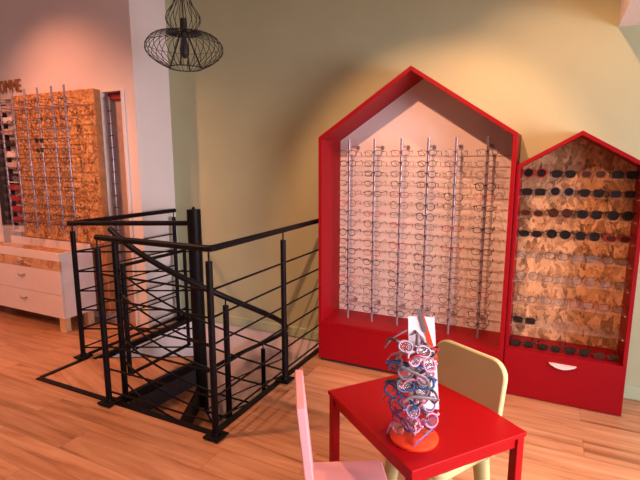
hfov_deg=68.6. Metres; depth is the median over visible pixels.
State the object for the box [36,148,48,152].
sunglasses
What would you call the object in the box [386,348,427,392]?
glasses
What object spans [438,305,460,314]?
eyeglasses
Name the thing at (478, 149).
eyeglasses
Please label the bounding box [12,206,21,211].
case
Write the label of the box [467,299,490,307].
eyeglasses
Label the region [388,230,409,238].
eyeglasses
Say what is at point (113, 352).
trim
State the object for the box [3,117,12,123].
case
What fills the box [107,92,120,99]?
header panel
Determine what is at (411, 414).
glasses
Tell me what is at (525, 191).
sunglasses
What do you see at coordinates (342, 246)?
eyeglasses
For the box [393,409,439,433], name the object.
glasses
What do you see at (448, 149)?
eyeglasses
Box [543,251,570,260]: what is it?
eyeglasses
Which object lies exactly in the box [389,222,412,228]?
eyeglasses
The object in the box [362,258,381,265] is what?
eyeglasses
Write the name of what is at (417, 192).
eyeglasses
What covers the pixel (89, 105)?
display panel
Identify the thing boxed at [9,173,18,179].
case
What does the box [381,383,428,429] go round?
glasses
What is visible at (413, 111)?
display cabinet
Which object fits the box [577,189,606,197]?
sunglasses
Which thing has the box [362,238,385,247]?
eyeglasses
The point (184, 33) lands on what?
pendant lamp
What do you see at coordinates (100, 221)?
guardrail
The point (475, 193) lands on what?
eyeglasses
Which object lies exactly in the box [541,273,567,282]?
eyeglasses
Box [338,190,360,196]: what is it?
eyeglasses
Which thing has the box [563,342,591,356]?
sunglasses
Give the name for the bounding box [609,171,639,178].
sunglasses
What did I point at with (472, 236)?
eyeglasses
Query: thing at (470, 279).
eyeglasses
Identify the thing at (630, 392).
baseboard
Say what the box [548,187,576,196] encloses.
sunglasses
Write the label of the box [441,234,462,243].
eyeglasses
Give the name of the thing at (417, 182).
eyeglasses
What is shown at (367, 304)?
eyeglasses
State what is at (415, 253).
eyeglasses
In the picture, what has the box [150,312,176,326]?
baseboard
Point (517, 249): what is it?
eyeglasses
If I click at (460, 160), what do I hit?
eyeglasses
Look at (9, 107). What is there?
case
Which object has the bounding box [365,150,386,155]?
eyeglasses
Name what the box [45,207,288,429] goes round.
spiral staircase
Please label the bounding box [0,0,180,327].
wall
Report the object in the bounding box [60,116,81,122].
eyeglasses
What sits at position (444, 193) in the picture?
eyeglasses
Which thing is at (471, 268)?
eyeglasses
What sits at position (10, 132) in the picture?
case
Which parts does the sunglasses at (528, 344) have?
frame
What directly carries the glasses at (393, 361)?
on the stand
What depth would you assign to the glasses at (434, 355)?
1.69 m
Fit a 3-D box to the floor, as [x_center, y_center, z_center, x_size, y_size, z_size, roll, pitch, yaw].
[-1.977,1.360,1.322,9.500,0.120,6.590,5,11,26]
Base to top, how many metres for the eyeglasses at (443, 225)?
0.045 m
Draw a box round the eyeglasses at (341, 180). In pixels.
[339,180,361,185]
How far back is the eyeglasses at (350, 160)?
3.38 m
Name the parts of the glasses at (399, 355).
frame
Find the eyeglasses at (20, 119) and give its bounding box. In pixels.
[18,119,41,124]
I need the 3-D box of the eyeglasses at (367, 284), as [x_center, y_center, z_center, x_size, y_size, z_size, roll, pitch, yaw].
[0.406,0.369,3.507,0.148,0.054,0.134,5,11,29]
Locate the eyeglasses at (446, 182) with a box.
[443,182,466,188]
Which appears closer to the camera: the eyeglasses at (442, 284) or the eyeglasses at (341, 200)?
the eyeglasses at (442, 284)
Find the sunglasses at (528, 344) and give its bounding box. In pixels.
[509,335,534,347]
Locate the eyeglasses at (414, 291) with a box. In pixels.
[412,291,433,300]
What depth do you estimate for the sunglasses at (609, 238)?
2.73 m
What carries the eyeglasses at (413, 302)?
attached to the display cabinet at (413, 111)
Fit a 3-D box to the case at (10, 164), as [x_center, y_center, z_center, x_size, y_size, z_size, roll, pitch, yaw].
[-3.047,-0.741,4.673,0.145,0.060,0.060,5,11,26]
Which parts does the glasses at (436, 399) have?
frame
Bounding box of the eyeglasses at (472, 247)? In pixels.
[470,247,493,255]
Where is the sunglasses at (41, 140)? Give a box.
[34,138,52,142]
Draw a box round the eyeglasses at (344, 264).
[339,264,360,272]
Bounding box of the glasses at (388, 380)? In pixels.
[385,379,431,396]
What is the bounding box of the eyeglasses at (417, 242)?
[414,242,436,251]
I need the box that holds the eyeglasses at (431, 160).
[417,160,440,166]
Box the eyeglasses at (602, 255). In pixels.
[601,255,631,264]
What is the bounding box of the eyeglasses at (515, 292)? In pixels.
[513,292,538,302]
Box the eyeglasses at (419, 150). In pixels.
[417,150,441,155]
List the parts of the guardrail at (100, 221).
post, handrail, handrail, infill rod, infill rod, infill rod, infill rod, rail, infill rod, infill rod, post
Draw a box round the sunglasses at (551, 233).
[545,229,572,239]
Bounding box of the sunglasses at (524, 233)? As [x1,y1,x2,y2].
[517,229,543,237]
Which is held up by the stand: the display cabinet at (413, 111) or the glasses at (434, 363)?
the glasses at (434, 363)
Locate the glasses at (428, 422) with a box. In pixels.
[386,411,434,445]
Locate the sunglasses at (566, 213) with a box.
[546,208,574,217]
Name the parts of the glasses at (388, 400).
frame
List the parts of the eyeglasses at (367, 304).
frame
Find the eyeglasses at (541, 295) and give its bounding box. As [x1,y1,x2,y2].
[540,295,566,305]
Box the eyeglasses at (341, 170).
[339,170,361,176]
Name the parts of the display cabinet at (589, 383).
handle, drawer, panel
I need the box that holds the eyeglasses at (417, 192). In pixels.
[415,192,436,199]
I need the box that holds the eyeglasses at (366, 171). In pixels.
[365,171,386,176]
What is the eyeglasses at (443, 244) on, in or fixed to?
attached to the display cabinet at (413, 111)
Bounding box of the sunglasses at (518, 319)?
[511,313,536,324]
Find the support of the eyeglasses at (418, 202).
attached to the display cabinet at (413, 111)
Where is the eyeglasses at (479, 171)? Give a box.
[474,171,498,179]
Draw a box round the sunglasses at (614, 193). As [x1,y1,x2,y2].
[605,190,638,197]
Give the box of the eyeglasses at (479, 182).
[474,182,498,190]
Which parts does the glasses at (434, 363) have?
frame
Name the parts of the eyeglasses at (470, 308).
frame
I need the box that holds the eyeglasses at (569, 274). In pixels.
[569,274,597,285]
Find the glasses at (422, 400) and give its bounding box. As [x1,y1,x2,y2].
[416,393,427,406]
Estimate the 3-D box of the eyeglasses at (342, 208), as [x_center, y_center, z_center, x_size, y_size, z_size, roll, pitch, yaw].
[0.224,-0.211,3.501,0.148,0.044,0.134,4,10,21]
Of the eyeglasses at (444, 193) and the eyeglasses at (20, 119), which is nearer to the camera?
the eyeglasses at (444, 193)
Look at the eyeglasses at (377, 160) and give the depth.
3.31 m
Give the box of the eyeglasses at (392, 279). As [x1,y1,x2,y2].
[387,279,410,288]
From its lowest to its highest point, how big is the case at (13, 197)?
0.060 m
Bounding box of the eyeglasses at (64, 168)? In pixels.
[63,167,84,171]
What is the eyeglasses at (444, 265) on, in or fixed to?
attached to the display cabinet at (413, 111)
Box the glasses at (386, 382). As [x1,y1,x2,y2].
[383,380,419,412]
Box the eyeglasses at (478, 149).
[476,149,500,155]
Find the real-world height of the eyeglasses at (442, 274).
0.042 m
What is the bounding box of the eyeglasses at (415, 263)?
[413,263,435,270]
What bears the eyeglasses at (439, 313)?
attached to the display cabinet at (413, 111)
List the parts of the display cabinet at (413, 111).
rod, rod, rod, panel, rod, rod, rod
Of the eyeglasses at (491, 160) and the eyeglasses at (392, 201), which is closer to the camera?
the eyeglasses at (491, 160)
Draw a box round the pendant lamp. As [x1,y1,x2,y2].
[144,0,222,71]
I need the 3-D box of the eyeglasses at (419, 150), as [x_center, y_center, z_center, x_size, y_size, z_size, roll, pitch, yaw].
[0.746,-0.591,3.176,0.148,0.040,0.132,5,12,30]
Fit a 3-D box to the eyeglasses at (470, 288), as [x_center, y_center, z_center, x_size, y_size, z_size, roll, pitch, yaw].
[1.083,0.351,3.167,0.148,0.044,0.133,5,11,26]
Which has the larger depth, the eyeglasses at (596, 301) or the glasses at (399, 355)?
the eyeglasses at (596, 301)
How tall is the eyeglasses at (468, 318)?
0.041 m
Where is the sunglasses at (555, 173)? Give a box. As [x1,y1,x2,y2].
[549,170,577,177]
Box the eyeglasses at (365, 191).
[363,191,386,196]
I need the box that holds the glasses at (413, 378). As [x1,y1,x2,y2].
[398,367,435,388]
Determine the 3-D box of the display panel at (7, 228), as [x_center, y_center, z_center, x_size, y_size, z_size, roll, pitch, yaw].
[-3.194,-0.330,4.835,0.130,2.050,0.115,5,11,26]
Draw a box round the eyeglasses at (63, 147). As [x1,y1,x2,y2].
[61,147,83,152]
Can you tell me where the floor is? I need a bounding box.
[0,305,639,479]
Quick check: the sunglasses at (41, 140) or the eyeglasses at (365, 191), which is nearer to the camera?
the eyeglasses at (365, 191)
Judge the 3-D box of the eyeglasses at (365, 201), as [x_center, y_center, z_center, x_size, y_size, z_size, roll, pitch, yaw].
[0.399,-0.265,3.404,0.148,0.045,0.131,4,10,22]
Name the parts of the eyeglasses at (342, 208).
frame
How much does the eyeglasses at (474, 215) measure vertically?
0.053 m
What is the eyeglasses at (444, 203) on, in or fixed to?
attached to the display cabinet at (413, 111)
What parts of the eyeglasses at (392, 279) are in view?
frame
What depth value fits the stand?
1.71 m
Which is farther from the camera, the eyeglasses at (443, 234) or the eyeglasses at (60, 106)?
the eyeglasses at (60, 106)
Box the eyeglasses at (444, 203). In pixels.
[442,203,465,210]
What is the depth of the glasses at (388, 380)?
1.64 m
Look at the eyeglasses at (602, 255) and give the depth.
2.76 m
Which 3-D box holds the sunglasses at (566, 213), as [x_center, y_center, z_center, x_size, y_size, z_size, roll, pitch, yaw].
[1.483,-0.172,2.903,0.156,0.057,0.138,4,11,25]
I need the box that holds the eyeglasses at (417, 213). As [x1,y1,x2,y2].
[415,213,439,220]
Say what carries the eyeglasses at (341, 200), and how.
attached to the display cabinet at (413, 111)
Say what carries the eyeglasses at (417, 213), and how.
attached to the display cabinet at (413, 111)
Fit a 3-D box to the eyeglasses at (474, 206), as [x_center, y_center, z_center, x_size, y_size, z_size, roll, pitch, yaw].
[1.082,-0.211,3.073,0.149,0.041,0.133,4,10,26]
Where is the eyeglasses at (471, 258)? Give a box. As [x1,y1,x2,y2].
[469,258,492,267]
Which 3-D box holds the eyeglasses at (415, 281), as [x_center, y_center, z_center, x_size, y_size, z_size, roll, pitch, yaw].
[0.737,0.326,3.335,0.148,0.055,0.133,4,10,20]
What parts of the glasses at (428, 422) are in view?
frame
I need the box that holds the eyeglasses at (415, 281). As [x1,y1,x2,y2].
[412,281,433,291]
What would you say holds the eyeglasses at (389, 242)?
attached to the display cabinet at (413, 111)
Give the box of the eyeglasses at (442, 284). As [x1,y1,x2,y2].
[438,284,460,294]
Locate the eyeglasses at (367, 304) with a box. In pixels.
[362,304,384,312]
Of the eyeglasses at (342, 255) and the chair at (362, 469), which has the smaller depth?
the chair at (362, 469)
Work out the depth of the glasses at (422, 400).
1.62 m
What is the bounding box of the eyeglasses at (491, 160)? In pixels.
[475,160,498,167]
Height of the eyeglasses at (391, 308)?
0.052 m
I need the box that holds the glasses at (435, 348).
[406,346,439,363]
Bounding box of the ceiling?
[618,0,639,26]
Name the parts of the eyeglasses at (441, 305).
frame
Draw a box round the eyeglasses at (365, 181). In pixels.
[364,181,383,186]
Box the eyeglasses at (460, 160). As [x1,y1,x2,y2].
[444,160,468,166]
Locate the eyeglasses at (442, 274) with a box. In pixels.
[439,274,461,283]
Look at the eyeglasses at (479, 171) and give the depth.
2.98 m
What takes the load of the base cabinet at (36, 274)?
on the floor
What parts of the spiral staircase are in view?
infill rod, edge frame, infill rod, infill rod, tread frame, infill rod, handrail, infill rod, infill rod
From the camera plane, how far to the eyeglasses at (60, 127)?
3.94 m
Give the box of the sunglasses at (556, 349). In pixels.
[536,339,562,352]
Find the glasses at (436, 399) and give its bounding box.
[391,376,439,403]
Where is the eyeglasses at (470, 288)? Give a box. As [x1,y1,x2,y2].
[468,288,491,297]
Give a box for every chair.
[295,370,386,479]
[384,340,507,479]
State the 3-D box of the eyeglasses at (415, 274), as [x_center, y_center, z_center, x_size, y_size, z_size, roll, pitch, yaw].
[0.738,0.256,3.322,0.148,0.052,0.130,4,10,22]
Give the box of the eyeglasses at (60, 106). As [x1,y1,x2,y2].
[58,106,80,112]
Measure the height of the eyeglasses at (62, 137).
0.045 m
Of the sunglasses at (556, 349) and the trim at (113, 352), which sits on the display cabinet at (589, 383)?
the sunglasses at (556, 349)
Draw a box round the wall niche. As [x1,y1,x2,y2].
[105,94,135,321]
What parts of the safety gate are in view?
gate rod, gate rod, gate rod, gate rod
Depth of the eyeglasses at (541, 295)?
2.94 m
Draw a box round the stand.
[390,309,438,451]
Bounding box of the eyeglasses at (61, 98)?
[58,96,79,102]
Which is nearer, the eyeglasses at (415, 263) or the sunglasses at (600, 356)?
the sunglasses at (600, 356)
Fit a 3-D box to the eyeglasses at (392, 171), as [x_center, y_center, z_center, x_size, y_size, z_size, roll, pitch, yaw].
[0.577,-0.461,3.283,0.148,0.043,0.132,5,9,27]
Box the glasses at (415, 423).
[390,421,418,433]
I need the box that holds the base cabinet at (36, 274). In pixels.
[0,234,96,332]
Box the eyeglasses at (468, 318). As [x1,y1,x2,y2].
[466,318,488,328]
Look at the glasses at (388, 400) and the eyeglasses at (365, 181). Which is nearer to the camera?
the glasses at (388, 400)
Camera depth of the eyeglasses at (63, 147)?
3.97 m
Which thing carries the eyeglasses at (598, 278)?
on the display cabinet at (589, 383)
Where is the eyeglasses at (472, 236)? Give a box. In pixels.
[471,236,494,245]
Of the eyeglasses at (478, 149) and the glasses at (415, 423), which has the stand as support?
the glasses at (415, 423)
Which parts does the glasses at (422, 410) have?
frame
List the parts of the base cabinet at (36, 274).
drawer, drawer, drawer, leg, leg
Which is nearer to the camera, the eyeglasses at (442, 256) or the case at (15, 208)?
the eyeglasses at (442, 256)
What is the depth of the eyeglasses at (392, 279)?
3.36 m
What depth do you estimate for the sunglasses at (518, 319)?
3.03 m
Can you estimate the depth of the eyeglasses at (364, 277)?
3.44 m
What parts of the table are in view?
leg, leg, leg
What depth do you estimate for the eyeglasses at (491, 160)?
2.97 m
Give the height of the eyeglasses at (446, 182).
0.041 m
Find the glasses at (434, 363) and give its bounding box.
[386,350,437,372]
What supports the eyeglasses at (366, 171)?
attached to the display cabinet at (413, 111)
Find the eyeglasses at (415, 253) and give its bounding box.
[413,253,435,261]
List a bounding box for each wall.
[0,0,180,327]
[113,322,192,402]
[165,0,639,424]
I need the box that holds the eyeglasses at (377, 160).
[364,160,386,166]
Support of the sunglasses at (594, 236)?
on the display cabinet at (589, 383)
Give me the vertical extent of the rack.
1.310 m
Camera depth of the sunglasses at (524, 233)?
2.94 m
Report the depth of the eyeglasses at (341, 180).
3.42 m
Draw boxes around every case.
[1,106,11,112]
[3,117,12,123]
[4,129,13,134]
[5,140,15,146]
[6,151,16,157]
[8,162,17,168]
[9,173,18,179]
[10,184,19,190]
[11,195,20,201]
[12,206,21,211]
[13,216,23,222]
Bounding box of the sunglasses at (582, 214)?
[575,210,604,219]
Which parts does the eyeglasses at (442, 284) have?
frame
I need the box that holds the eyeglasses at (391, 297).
[387,297,408,306]
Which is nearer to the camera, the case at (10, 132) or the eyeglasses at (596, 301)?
the eyeglasses at (596, 301)
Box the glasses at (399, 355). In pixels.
[395,350,430,388]
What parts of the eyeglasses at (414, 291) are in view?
frame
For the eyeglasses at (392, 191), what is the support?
attached to the display cabinet at (413, 111)
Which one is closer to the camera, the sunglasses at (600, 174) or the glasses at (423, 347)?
the glasses at (423, 347)
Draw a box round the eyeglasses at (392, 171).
[390,171,413,176]
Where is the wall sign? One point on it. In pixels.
(7, 85)
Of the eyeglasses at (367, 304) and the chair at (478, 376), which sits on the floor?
the chair at (478, 376)
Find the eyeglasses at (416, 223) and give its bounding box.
[414,223,436,229]
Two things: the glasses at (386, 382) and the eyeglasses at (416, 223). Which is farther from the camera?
the eyeglasses at (416, 223)
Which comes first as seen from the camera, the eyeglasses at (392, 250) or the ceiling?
the ceiling
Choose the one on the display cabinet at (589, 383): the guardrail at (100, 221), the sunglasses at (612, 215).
the sunglasses at (612, 215)
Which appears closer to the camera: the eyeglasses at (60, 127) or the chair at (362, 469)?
the chair at (362, 469)
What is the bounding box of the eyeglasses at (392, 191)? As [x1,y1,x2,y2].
[389,191,411,197]
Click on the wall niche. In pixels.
(116, 113)
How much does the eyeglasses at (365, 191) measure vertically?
0.042 m
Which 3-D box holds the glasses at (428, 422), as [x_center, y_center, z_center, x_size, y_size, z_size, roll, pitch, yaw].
[0.331,0.697,1.720,0.125,0.086,0.148,-7,12,-37]
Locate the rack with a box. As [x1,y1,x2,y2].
[1,98,24,231]
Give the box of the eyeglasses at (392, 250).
[388,250,410,258]
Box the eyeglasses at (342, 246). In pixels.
[338,246,357,253]
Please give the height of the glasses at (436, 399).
0.066 m
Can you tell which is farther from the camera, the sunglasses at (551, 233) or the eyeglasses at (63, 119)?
the eyeglasses at (63, 119)
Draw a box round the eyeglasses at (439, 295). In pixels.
[438,295,460,304]
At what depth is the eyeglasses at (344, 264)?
3.52 m
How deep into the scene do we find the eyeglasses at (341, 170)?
3.41 m
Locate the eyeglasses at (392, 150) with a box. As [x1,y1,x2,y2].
[390,150,412,155]
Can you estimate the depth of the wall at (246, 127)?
3.69 m
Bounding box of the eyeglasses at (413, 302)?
[411,302,432,310]
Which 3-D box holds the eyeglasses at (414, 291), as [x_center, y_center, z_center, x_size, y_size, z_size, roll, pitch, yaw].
[0.739,0.393,3.345,0.148,0.043,0.134,4,10,23]
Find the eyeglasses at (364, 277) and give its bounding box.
[362,277,381,284]
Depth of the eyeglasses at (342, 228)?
3.46 m
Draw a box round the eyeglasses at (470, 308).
[467,308,490,318]
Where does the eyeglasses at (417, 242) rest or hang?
attached to the display cabinet at (413, 111)
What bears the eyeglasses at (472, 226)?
attached to the display cabinet at (413, 111)
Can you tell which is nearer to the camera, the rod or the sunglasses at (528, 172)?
the sunglasses at (528, 172)
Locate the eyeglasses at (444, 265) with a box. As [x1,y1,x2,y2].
[439,265,462,273]
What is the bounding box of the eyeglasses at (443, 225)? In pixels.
[441,225,463,231]
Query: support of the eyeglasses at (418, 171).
attached to the display cabinet at (413, 111)
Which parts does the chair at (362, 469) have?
backrest, seat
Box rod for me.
[107,97,123,321]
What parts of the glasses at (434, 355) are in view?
frame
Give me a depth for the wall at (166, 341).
4.29 m
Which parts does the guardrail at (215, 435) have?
post, handrail, infill rod, infill rod, infill rod, infill rod, infill rod, infill rod, post, post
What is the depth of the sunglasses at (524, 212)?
2.91 m
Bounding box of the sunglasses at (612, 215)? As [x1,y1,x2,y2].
[605,211,636,220]
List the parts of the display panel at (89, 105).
rod, rod, rod, rod, rod, rod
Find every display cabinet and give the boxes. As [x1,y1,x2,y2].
[318,66,521,374]
[503,131,639,415]
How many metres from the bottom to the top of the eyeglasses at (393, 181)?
0.055 m
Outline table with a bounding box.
[328,372,526,479]
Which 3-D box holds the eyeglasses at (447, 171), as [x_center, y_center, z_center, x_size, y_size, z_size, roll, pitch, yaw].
[0.901,-0.432,3.125,0.148,0.053,0.132,3,9,21]
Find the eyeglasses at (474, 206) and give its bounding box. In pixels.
[472,205,496,211]
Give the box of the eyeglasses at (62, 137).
[60,137,82,141]
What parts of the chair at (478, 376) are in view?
leg, seat, backrest, leg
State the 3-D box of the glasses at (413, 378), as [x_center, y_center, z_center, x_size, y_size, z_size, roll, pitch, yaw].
[0.338,0.486,1.645,0.133,0.087,0.026,0,10,3]
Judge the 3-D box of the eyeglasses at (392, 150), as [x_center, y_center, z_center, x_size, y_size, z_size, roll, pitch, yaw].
[0.573,-0.604,3.261,0.148,0.043,0.134,4,10,22]
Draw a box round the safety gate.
[120,249,190,375]
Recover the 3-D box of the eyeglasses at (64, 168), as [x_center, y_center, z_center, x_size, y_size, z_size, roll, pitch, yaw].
[-2.109,-0.607,4.040,0.143,0.042,0.129,6,11,32]
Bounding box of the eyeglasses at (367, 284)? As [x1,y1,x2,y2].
[362,284,383,294]
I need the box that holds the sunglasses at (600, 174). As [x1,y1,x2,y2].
[578,170,608,178]
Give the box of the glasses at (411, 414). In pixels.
[391,396,423,428]
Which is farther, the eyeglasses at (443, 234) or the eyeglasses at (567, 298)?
the eyeglasses at (443, 234)
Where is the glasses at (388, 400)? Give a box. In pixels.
[387,391,435,432]
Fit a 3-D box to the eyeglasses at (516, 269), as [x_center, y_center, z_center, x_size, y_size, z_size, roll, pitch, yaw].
[1.343,0.217,3.038,0.153,0.055,0.137,4,11,25]
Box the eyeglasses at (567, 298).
[567,298,594,308]
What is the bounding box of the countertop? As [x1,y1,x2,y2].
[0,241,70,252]
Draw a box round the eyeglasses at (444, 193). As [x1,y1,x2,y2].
[443,193,467,200]
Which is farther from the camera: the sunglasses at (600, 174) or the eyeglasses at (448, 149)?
the eyeglasses at (448, 149)
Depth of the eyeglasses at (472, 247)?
3.06 m
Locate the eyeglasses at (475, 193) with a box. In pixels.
[473,193,497,201]
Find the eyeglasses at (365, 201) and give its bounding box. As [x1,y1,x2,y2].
[363,201,384,206]
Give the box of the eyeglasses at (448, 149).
[445,149,467,156]
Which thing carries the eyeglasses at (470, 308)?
attached to the display cabinet at (413, 111)
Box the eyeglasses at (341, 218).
[338,218,357,225]
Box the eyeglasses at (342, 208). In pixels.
[338,208,359,215]
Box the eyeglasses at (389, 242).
[389,242,411,249]
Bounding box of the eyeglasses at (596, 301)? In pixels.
[596,301,625,312]
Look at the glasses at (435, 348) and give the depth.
1.62 m
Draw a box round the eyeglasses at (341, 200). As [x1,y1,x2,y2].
[338,200,360,206]
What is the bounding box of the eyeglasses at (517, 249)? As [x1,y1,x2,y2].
[516,249,541,257]
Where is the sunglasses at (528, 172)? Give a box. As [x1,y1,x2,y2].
[521,168,548,177]
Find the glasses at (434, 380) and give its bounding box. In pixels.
[395,377,436,393]
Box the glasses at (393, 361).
[386,359,427,373]
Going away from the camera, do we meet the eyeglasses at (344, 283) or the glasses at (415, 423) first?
the glasses at (415, 423)
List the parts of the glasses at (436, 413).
frame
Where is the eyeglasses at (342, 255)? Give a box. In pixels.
[338,255,358,262]
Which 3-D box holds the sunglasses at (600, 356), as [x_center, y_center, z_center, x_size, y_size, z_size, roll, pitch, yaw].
[1.746,0.694,2.878,0.155,0.044,0.138,4,10,23]
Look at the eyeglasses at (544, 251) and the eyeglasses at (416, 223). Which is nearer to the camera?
the eyeglasses at (544, 251)
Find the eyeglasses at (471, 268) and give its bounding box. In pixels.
[469,268,492,276]
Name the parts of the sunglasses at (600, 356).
frame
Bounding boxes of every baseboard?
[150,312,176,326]
[180,307,318,340]
[623,385,639,400]
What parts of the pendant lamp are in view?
bulb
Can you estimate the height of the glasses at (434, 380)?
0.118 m
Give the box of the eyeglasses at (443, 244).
[440,244,463,252]
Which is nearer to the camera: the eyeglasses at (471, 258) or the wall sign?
the eyeglasses at (471, 258)
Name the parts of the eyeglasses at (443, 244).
frame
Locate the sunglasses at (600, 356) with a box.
[591,348,620,361]
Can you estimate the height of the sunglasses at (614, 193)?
0.045 m
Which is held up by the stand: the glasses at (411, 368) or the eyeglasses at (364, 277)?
the glasses at (411, 368)
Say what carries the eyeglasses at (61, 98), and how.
attached to the display panel at (89, 105)
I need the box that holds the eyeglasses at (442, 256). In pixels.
[440,256,463,263]
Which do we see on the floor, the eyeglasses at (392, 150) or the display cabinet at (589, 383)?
the display cabinet at (589, 383)
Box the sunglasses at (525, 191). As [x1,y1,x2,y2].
[520,188,547,195]
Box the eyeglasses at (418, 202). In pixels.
[415,202,437,210]
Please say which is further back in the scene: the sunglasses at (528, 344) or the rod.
the rod
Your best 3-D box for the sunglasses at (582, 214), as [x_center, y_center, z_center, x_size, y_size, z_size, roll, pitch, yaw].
[1.623,-0.159,2.836,0.156,0.053,0.138,4,10,24]
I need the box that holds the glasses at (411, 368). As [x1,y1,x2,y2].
[389,363,433,386]
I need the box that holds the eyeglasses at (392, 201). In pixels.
[390,201,411,209]
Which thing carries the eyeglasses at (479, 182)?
attached to the display cabinet at (413, 111)
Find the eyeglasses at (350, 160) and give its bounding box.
[339,160,362,165]
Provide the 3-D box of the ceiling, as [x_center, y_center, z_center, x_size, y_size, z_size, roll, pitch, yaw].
[2.535,-1.503,1.782,2.222,0.825,0.940,5,11,26]
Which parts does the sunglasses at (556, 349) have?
frame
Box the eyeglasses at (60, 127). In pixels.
[58,127,81,131]
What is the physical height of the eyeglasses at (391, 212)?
0.041 m
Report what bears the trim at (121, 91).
attached to the wall at (75, 44)
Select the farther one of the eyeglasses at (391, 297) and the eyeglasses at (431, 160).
the eyeglasses at (391, 297)
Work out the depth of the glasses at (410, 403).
1.65 m
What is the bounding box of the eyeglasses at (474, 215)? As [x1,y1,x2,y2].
[472,215,495,224]
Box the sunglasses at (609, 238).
[602,234,633,242]
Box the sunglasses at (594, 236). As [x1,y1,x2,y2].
[573,231,602,240]
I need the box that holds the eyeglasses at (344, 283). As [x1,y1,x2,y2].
[339,283,360,292]
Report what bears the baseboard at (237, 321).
attached to the wall at (246, 127)
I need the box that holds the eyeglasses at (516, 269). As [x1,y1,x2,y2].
[515,269,540,279]
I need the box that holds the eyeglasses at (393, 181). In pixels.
[390,181,414,188]
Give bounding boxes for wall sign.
[0,79,21,92]
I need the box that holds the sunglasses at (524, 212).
[519,209,545,216]
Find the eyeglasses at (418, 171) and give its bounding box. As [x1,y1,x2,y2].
[416,171,439,177]
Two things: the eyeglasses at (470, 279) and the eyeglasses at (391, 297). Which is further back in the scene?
the eyeglasses at (391, 297)
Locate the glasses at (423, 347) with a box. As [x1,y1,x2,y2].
[385,337,433,357]
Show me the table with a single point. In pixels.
(468, 431)
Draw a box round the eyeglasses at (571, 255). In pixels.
[571,255,599,262]
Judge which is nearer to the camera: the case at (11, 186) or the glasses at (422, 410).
the glasses at (422, 410)
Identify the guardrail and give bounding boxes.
[67,208,192,359]
[94,219,318,442]
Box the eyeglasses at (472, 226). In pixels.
[471,226,494,233]
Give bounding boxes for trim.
[36,317,318,433]
[102,89,138,325]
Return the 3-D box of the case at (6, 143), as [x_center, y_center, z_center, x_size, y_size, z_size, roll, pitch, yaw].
[-3.047,-0.955,4.637,0.145,0.060,0.060,5,11,26]
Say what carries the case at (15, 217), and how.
in the rack
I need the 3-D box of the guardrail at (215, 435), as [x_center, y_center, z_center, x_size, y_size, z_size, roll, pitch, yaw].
[-0.623,0.421,3.326,0.933,1.068,1.567,5,11,26]
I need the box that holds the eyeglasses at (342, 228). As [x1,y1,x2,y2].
[338,228,360,235]
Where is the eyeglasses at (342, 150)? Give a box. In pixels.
[340,150,361,155]
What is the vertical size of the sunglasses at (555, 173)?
0.047 m
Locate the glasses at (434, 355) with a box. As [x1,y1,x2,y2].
[385,329,436,371]
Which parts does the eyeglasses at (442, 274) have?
frame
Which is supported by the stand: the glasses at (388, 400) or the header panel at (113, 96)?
the glasses at (388, 400)
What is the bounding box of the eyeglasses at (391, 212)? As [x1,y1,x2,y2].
[389,212,412,217]
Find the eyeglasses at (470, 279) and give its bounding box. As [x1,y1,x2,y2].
[468,279,491,288]
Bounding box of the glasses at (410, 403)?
[392,396,435,420]
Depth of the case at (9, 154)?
4.62 m
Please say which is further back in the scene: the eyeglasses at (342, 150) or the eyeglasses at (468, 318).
the eyeglasses at (342, 150)
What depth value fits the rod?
4.19 m
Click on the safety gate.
(124, 286)
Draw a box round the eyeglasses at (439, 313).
[437,313,458,324]
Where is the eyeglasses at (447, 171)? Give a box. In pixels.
[443,171,465,178]
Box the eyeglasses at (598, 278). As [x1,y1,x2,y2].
[598,278,628,289]
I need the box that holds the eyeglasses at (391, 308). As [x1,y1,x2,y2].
[387,308,409,316]
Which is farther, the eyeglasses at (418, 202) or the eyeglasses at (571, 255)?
the eyeglasses at (418, 202)
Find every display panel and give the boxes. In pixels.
[0,84,115,314]
[0,105,21,242]
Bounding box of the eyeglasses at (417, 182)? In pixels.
[416,182,438,187]
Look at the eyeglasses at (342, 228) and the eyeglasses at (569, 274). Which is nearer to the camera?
the eyeglasses at (569, 274)
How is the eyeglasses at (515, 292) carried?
on the display cabinet at (589, 383)
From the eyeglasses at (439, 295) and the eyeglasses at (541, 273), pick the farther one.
the eyeglasses at (439, 295)
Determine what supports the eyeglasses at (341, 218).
attached to the display cabinet at (413, 111)
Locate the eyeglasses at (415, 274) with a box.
[412,274,434,280]

